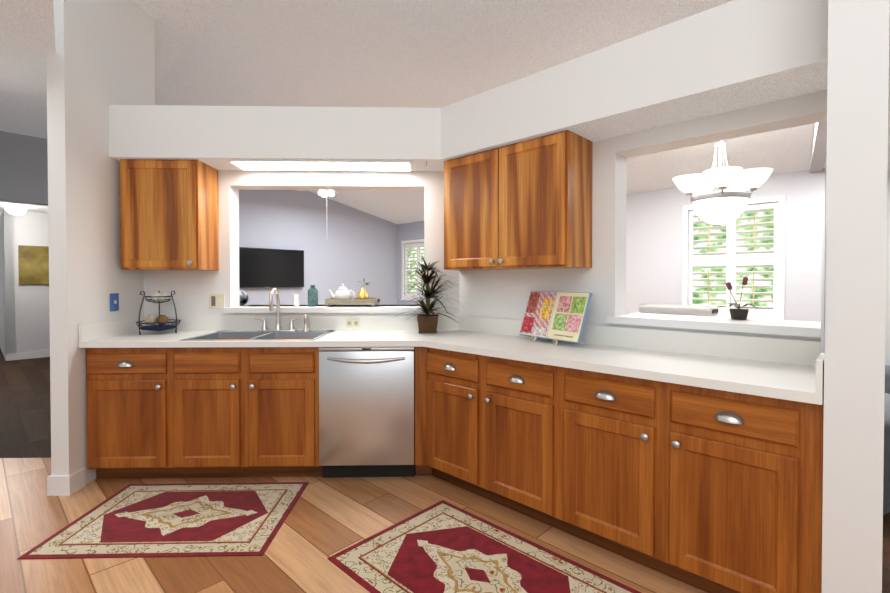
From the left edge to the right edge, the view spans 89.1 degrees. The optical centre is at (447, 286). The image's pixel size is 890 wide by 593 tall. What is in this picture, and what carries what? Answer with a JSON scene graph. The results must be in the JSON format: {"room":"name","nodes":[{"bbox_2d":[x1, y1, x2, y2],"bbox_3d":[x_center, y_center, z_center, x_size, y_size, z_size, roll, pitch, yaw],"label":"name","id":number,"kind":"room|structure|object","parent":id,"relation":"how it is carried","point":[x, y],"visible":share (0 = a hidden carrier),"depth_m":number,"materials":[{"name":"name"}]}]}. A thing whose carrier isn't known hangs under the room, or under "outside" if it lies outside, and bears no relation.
{"room":"kitchen","nodes":[
{"label":"kitchen","id":0,"kind":"room"},
{"bbox_2d":[0,131,47,205],"bbox_3d":[-6.281,-0.181,1.909,0.120,2.900,7.693,1,1,44],"label":"wall","id":1,"kind":"structure","parent":0,"point":[23,169],"depth_m":4.24,"materials":[{"name":"grey paint"}]},
{"bbox_2d":[0,202,47,212],"bbox_3d":[-7.636,-1.213,4.991,8.800,0.001,11.580,0,1,-1],"label":"ceiling","id":2,"kind":"structure","parent":0,"point":[37,208],"depth_m":7.09,"materials":[{"name":"white paint"}]},
{"bbox_2d":[4,205,27,214],"bbox_3d":[-6.624,-1.170,6.947,0.260,0.140,0.256,0,1,-1],"label":"light","id":3,"kind":"object","parent":2,"relation":"attached to","point":[16,209],"visible":1,"depth_m":6.88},
{"bbox_2d":[0,209,49,359],"bbox_3d":[-6.394,-0.053,9.355,6.500,2.440,4.118,0,1,-1],"label":"wall","id":4,"kind":"structure","parent":0,"point":[24,320],"depth_m":7.46,"materials":[{"name":"white paint"}]},
{"bbox_2d":[6,350,49,360],"bbox_3d":[-5.148,1.112,9.342,0.014,0.110,5.694,1,1,43],"label":"baseboard","id":5,"kind":"structure","parent":4,"relation":"attached to","point":[26,355],"depth_m":7.46,"materials":[{"name":"white"}]},
{"bbox_2d":[18,245,48,284],"bbox_3d":[-6.729,-0.360,7.661,0.035,0.640,0.780,1,1,44],"label":"framed picture","id":6,"kind":"object","parent":4,"relation":"attached to","point":[33,264],"visible":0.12,"depth_m":7.50,"materials":[{"name":"yellow paper"}]},
{"bbox_2d":[0,348,50,457],"bbox_3d":[-7.316,1.185,7.927,9.585,0.001,9.470,0,1,-1],"label":"floor","id":7,"kind":"structure","parent":0,"point":[25,418],"depth_m":4.57,"materials":[{"name":"laminate"}]},
{"bbox_2d":[0,0,55,138],"bbox_3d":[-5.459,-1.386,1.516,7.980,0.001,5.731,0,1,-1],"label":"ceiling","id":8,"kind":"structure","parent":0,"point":[27,35],"depth_m":2.84,"materials":[{"name":"white paint"}]},
{"bbox_2d":[46,0,154,483],"bbox_3d":[-2.351,-0.498,3.148,0.105,3.500,0.875,0,1,-1],"label":"wall","id":9,"kind":"structure","parent":0,"point":[100,60],"depth_m":2.85,"materials":[{"name":"white paint"}]},
{"bbox_2d":[47,468,85,495],"bbox_3d":[-2.351,1.194,3.164,0.133,0.115,0.889,0,1,-1],"label":"baseboard","id":10,"kind":"structure","parent":9,"relation":"attached to","point":[71,484],"depth_m":2.72,"materials":[{"name":"white wood"}]},
{"bbox_2d":[78,316,145,341],"bbox_3d":[-2.285,0.283,3.110,0.018,0.111,0.614,0,1,-1],"label":"backsplash","id":11,"kind":"structure","parent":9,"relation":"attached to","point":[107,329],"depth_m":3.04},
{"bbox_2d":[110,293,118,310],"bbox_3d":[-2.291,0.106,3.116,0.014,0.122,0.084,0,1,-1],"label":"light switch","id":12,"kind":"object","parent":9,"relation":"attached to","point":[114,301],"visible":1,"depth_m":3.11,"materials":[{"name":"blue plastic"}]},
{"bbox_2d":[133,0,235,85],"bbox_3d":[-6.102,-2.160,7.647,10.000,0.001,10.000,0,1,-1],"label":"ceiling","id":13,"kind":"structure","parent":0,"point":[181,28],"depth_m":3.61,"materials":[{"name":"white paint"}]},
{"bbox_2d":[109,105,446,171],"bbox_3d":[-1.101,-1.061,3.274,2.400,0.354,0.350,0,1,-1],"label":"soffit","id":14,"kind":"structure","parent":0,"point":[210,135],"depth_m":3.10,"materials":[{"name":"white paint"}]},
{"bbox_2d":[225,159,414,170],"bbox_3d":[-0.891,-0.876,3.277,1.300,0.012,0.270,0,1,-1],"label":"ceiling light panel","id":15,"kind":"object","parent":14,"relation":"attached to","point":[313,165],"visible":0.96,"depth_m":3.24,"materials":[{"name":"white"}]},
{"bbox_2d":[144,170,458,315],"bbox_3d":[-1.127,0.002,3.543,2.571,2.488,0.160,0,1,-1],"label":"wall","id":16,"kind":"structure","parent":0,"point":[193,289],"depth_m":3.46,"materials":[{"name":"white paint"}]},
{"bbox_2d":[120,159,218,269],"bbox_3d":[-2.000,-0.503,3.274,0.531,0.761,0.318,0,1,-1],"label":"upper cabinet","id":17,"kind":"object","parent":16,"relation":"attached to","point":[169,209],"depth_m":3.13,"materials":[{"name":"brown wood"}]},
{"bbox_2d":[209,294,224,308],"bbox_3d":[-1.756,0.110,3.444,0.116,0.116,0.011,0,1,-1],"label":"double electrical outlet","id":18,"kind":"object","parent":16,"relation":"attached to","point":[216,301],"visible":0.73,"depth_m":3.44,"materials":[{"name":"beige plastic"}]},
{"bbox_2d":[146,315,457,329],"bbox_3d":[-1.108,0.278,3.456,2.388,0.111,0.019,0,1,-1],"label":"backsplash","id":19,"kind":"structure","parent":16,"relation":"attached to","point":[187,322],"depth_m":3.45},
{"bbox_2d":[224,305,423,312],"bbox_3d":[-0.920,0.176,3.643,1.780,0.038,0.415,0,1,-1],"label":"wall ledge","id":20,"kind":"object","parent":16,"relation":"on","point":[327,309],"visible":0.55,"depth_m":3.44,"materials":[{"name":"white"}]},
{"bbox_2d":[239,289,248,305],"bbox_3d":[-1.707,0.088,3.720,0.136,0.135,0.136,0,1,-1],"label":"vase","id":21,"kind":"object","parent":20,"relation":"on","point":[243,298],"visible":0.46,"depth_m":3.69,"materials":[{"name":"grey metal"}]},
{"bbox_2d":[293,293,298,306],"bbox_3d":[-1.199,0.105,3.593,0.048,0.104,0.047,0,1,-1],"label":"figurine","id":22,"kind":"object","parent":20,"relation":"on","point":[296,301],"visible":1,"depth_m":3.58,"materials":[{"name":"white ceramic"}]},
{"bbox_2d":[308,285,317,306],"bbox_3d":[-1.075,0.072,3.615,0.080,0.170,0.080,0,1,-1],"label":"vase","id":23,"kind":"object","parent":20,"relation":"on","point":[312,296],"visible":1,"depth_m":3.58,"materials":[{"name":"glass"}]},
{"bbox_2d":[325,298,379,306],"bbox_3d":[-0.761,0.125,3.664,0.430,0.062,0.230,0,1,-1],"label":"tray","id":24,"kind":"object","parent":20,"relation":"on","point":[330,302],"visible":1,"depth_m":3.55,"materials":[{"name":"grey wood"}]},
{"bbox_2d":[328,284,354,298],"bbox_3d":[-0.856,0.051,3.676,0.219,0.148,0.132,0,1,-1],"label":"teapot","id":25,"kind":"object","parent":24,"relation":"on","point":[342,292],"visible":0.88,"depth_m":3.64,"materials":[{"name":"white ceramic"}]},
{"bbox_2d":[356,278,370,298],"bbox_3d":[-0.669,0.027,3.630,0.122,0.197,0.104,0,1,-1],"label":"pear","id":26,"kind":"object","parent":24,"relation":"on","point":[362,294],"visible":0.73,"depth_m":3.60,"materials":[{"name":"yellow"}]},
{"bbox_2d":[346,318,359,327],"bbox_3d":[-0.721,0.278,3.452,0.108,0.070,0.008,0,1,-1],"label":"outlet","id":27,"kind":"object","parent":16,"relation":"attached to","point":[352,322],"visible":1,"depth_m":3.45,"materials":[{"name":"beige plastic"}]},
{"bbox_2d":[239,189,396,304],"bbox_3d":[-2.757,-0.492,6.358,3.622,3.400,5.682,0,1,-1],"label":"wall","id":28,"kind":"structure","parent":0,"point":[340,244],"depth_m":7.92,"materials":[{"name":"grey paint"}]},
{"bbox_2d":[239,247,303,287],"bbox_3d":[-2.860,-0.296,7.166,0.071,0.615,1.250,1,1,44],"label":"television","id":29,"kind":"object","parent":28,"relation":"attached to","point":[262,268],"visible":0.69,"depth_m":7.18,"materials":[{"name":"black"}]},
{"bbox_2d":[0,458,707,592],"bbox_3d":[-1.554,1.216,5.805,21.000,0.001,14.000,0,1,-1],"label":"floor","id":30,"kind":"structure","parent":0,"point":[326,518],"depth_m":2.25,"materials":[{"name":"brown wood"}]},
{"bbox_2d":[86,350,169,478],"bbox_3d":[-2.029,0.813,3.149,0.528,0.875,0.602,0,1,-1],"label":"base cabinet","id":31,"kind":"object","parent":30,"relation":"on","point":[128,391],"depth_m":2.86,"materials":[{"name":"brown wood"}]},
{"bbox_2d":[17,482,308,558],"bbox_3d":[-1.442,1.256,2.497,1.130,0.008,0.770,0,1,-1],"label":"rug","id":32,"kind":"object","parent":30,"relation":"on","point":[185,520],"visible":1,"depth_m":2.40,"materials":[{"name":"fabric"}]},
{"bbox_2d":[170,346,317,477],"bbox_3d":[-1.303,0.813,3.167,0.925,0.875,0.602,0,1,-1],"label":"base cabinet","id":33,"kind":"object","parent":30,"relation":"on","point":[236,411],"depth_m":2.88,"materials":[{"name":"brown wood"}]},
{"bbox_2d":[318,346,417,477],"bbox_3d":[-0.528,0.813,3.186,0.624,0.875,0.602,0,1,-1],"label":"dishwasher","id":34,"kind":"object","parent":30,"relation":"on","point":[366,419],"depth_m":2.89,"materials":[{"name":"silver metal"}]},
{"bbox_2d":[327,500,640,592],"bbox_3d":[0.132,1.263,1.977,1.170,0.008,0.770,1,1,44],"label":"rug","id":35,"kind":"object","parent":30,"relation":"on","point":[442,546],"visible":1,"depth_m":2.07,"materials":[{"name":"red carpet"}]},
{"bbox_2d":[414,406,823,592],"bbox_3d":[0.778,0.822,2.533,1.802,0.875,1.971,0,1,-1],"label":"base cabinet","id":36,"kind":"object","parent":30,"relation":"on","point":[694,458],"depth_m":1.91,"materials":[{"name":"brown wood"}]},
{"bbox_2d":[79,330,823,409],"bbox_3d":[-0.299,0.365,2.482,3.958,0.037,2.010,0,1,-1],"label":"countertop","id":37,"kind":"structure","parent":36,"relation":"on","point":[458,369],"depth_m":2.34,"materials":[{"name":"white stone"}]},
{"bbox_2d":[136,291,180,334],"bbox_3d":[-2.086,0.183,3.267,0.277,0.306,0.277,0,1,-1],"label":"fruit basket stand","id":38,"kind":"object","parent":37,"relation":"on","point":[151,320],"visible":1,"depth_m":3.23,"materials":[{"name":"grey metal"}]},
{"bbox_2d":[178,330,333,345],"bbox_3d":[-1.273,0.425,3.150,0.854,0.183,0.564,0,1,-1],"label":"sink","id":39,"kind":"object","parent":37,"relation":"in","point":[216,337],"depth_m":3.11,"materials":[{"name":"silver metal"}]},
{"bbox_2d":[254,288,309,329],"bbox_3d":[-1.231,0.170,3.299,0.403,0.323,0.193,0,1,-1],"label":"faucet","id":40,"kind":"object","parent":37,"relation":"on","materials":[{"name":"silver metal"}]},
{"bbox_2d":[398,257,464,332],"bbox_3d":[-0.128,0.061,3.245,0.546,0.549,0.407,0,1,-1],"label":"potted plant","id":41,"kind":"object","parent":37,"relation":"on","point":[427,322],"visible":1,"depth_m":3.26,"materials":[{"name":"green plant"}]},
{"bbox_2d":[519,291,592,344],"bbox_3d":[0.647,0.186,2.769,0.175,0.312,0.490,0,1,-32],"label":"cookbook stand","id":42,"kind":"object","parent":37,"relation":"on","point":[556,316],"visible":1,"depth_m":2.73,"materials":[{"name":"multicoloured paper"}]},
{"bbox_2d":[155,0,889,223],"bbox_3d":[0.580,-1.631,4.668,16.000,0.977,4.886,1,1,44],"label":"ceiling slope","id":43,"kind":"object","parent":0,"point":[381,53],"depth_m":3.78,"materials":[{"name":"white paint"}]},
{"bbox_2d":[296,190,340,196],"bbox_3d":[-1.745,-1.190,6.599,1.039,1.030,1.031,0,1,-1],"label":"ceiling fan","id":44,"kind":"object","parent":43,"relation":"hanging from","point":[323,193],"visible":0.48,"depth_m":6.55,"materials":[{"name":"white"}]},
{"bbox_2d":[672,140,772,226],"bbox_3d":[2.310,-1.007,3.859,0.719,0.986,0.716,0,1,-1],"label":"dining chandelier","id":45,"kind":"object","parent":43,"relation":"hanging from","point":[729,203],"visible":0.9,"depth_m":3.71,"materials":[{"name":"white glass"}]},
{"bbox_2d":[397,168,825,321],"bbox_3d":[1.437,-0.100,6.935,6.700,2.600,0.150,1,1,44],"label":"wall","id":46,"kind":"structure","parent":0,"point":[654,232],"depth_m":5.51,"materials":[{"name":"grey paint"}]},
{"bbox_2d":[401,239,423,300],"bbox_3d":[-0.540,-0.320,8.772,0.930,1.180,0.160,1,1,44],"label":"blinds","id":47,"kind":"object","parent":46,"relation":"attached to","point":[416,251],"visible":0.52,"depth_m":8.91,"materials":[{"name":"white"}]},
{"bbox_2d":[682,195,785,319],"bbox_3d":[3.249,-0.296,5.167,1.018,1.350,0.160,1,1,44],"label":"window","id":48,"kind":"structure","parent":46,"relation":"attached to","point":[749,242],"depth_m":5.12,"materials":[{"name":"white"}]},
{"bbox_2d":[437,0,827,159],"bbox_3d":[0.863,-1.049,2.367,1.771,0.354,1.530,0,1,-1],"label":"soffit","id":49,"kind":"structure","parent":0,"point":[731,55],"depth_m":2.16,"materials":[{"name":"white paint"}]},
{"bbox_2d":[459,89,826,340],"bbox_3d":[0.957,0.013,2.783,2.370,2.488,0.160,1,1,44],"label":"wall","id":50,"kind":"structure","parent":0,"point":[503,294],"depth_m":2.68,"materials":[{"name":"white paint"}]},
{"bbox_2d":[444,131,592,270],"bbox_3d":[0.427,-0.499,3.002,0.891,0.761,0.977,0,1,-1],"label":"upper cabinet","id":51,"kind":"object","parent":50,"relation":"attached to","point":[474,184],"depth_m":2.90,"materials":[{"name":"brown wood"}]},
{"bbox_2d":[506,130,569,265],"bbox_3d":[0.494,-0.494,2.681,0.333,0.737,0.334,0,1,-1],"label":"door","id":52,"kind":"structure","parent":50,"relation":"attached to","point":[537,169],"depth_m":2.64,"materials":[{"name":"brown wood"}]},
{"bbox_2d":[606,313,820,337],"bbox_3d":[1.446,0.196,2.447,1.021,0.040,0.415,1,1,44],"label":"wall ledge","id":53,"kind":"object","parent":50,"relation":"on","point":[787,327],"visible":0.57,"depth_m":2.31,"materials":[{"name":"white paint"}]},
{"bbox_2d":[722,277,755,319],"bbox_3d":[1.598,0.060,2.451,0.180,0.231,0.177,0,1,-1],"label":"orchid","id":54,"kind":"object","parent":53,"relation":"on","point":[738,314],"visible":1,"depth_m":2.43,"materials":[{"name":"brown"}]},
{"bbox_2d":[810,121,826,172],"bbox_3d":[2.789,-1.601,3.325,0.100,0.900,3.203,1,1,37],"label":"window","id":55,"kind":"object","parent":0,"point":[818,151],"visible":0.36,"depth_m":3.81,"materials":[{"name":"grey paint"}]},
{"bbox_2d":[822,0,889,592],"bbox_3d":[1.392,-0.476,1.534,0.147,3.500,0.200,1,1,44],"label":"wall","id":56,"kind":"structure","parent":0,"point":[855,255],"depth_m":1.47,"materials":[{"name":"white paint"}]},
{"bbox_2d":[821,228,825,352],"bbox_3d":[1.321,0.013,1.582,0.126,0.420,0.130,0,1,-1],"label":"strip","id":57,"kind":"object","parent":56,"relation":"attached to","point":[823,290],"visible":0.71,"depth_m":1.52,"materials":[{"name":"white paint"}]},
{"bbox_2d":[882,513,889,592],"bbox_3d":[5.136,1.246,3.471,7.740,0.001,9.000,0,1,-1],"label":"floor","id":58,"kind":"structure","parent":0,"point":[886,559],"depth_m":2.12,"materials":[{"name":"laminate"}]},
{"bbox_2d":[631,304,730,316],"bbox_3d":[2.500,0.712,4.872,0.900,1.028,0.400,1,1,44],"label":"tray","id":59,"kind":"object","parent":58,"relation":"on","point":[692,310],"visible":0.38,"depth_m":4.73,"materials":[{"name":"white"}]},
{"bbox_2d":[883,393,889,514],"bbox_3d":[2.603,0.995,2.849,1.050,0.518,0.550,0,1,-22],"label":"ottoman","id":60,"kind":"object","parent":58,"relation":"on","point":[886,492],"depth_m":2.48,"materials":[{"name":"grey fabric"}]},
{"bbox_2d":[885,365,889,393],"bbox_3d":[4.441,1.020,4.294,0.950,0.428,0.620,1,1,44],"label":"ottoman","id":61,"kind":"object","parent":58,"relation":"on","point":[887,378],"depth_m":4.20,"materials":[{"name":"grey fabric"}]},
{"bbox_2d":[885,171,889,364],"bbox_3d":[4.871,-0.048,4.569,4.667,2.560,0.120,1,1,44],"label":"wall","id":62,"kind":"structure","parent":0,"point":[887,342],"depth_m":4.73,"materials":[{"name":"white paint"}]},
{"bbox_2d":[888,21,889,141],"bbox_3d":[4.575,-1.279,4.673,6.800,0.001,6.500,0,1,-1],"label":"ceiling","id":63,"kind":"structure","parent":0,"point":[889,91],"depth_m":3.05,"materials":[{"name":"white paint"}]}
]}

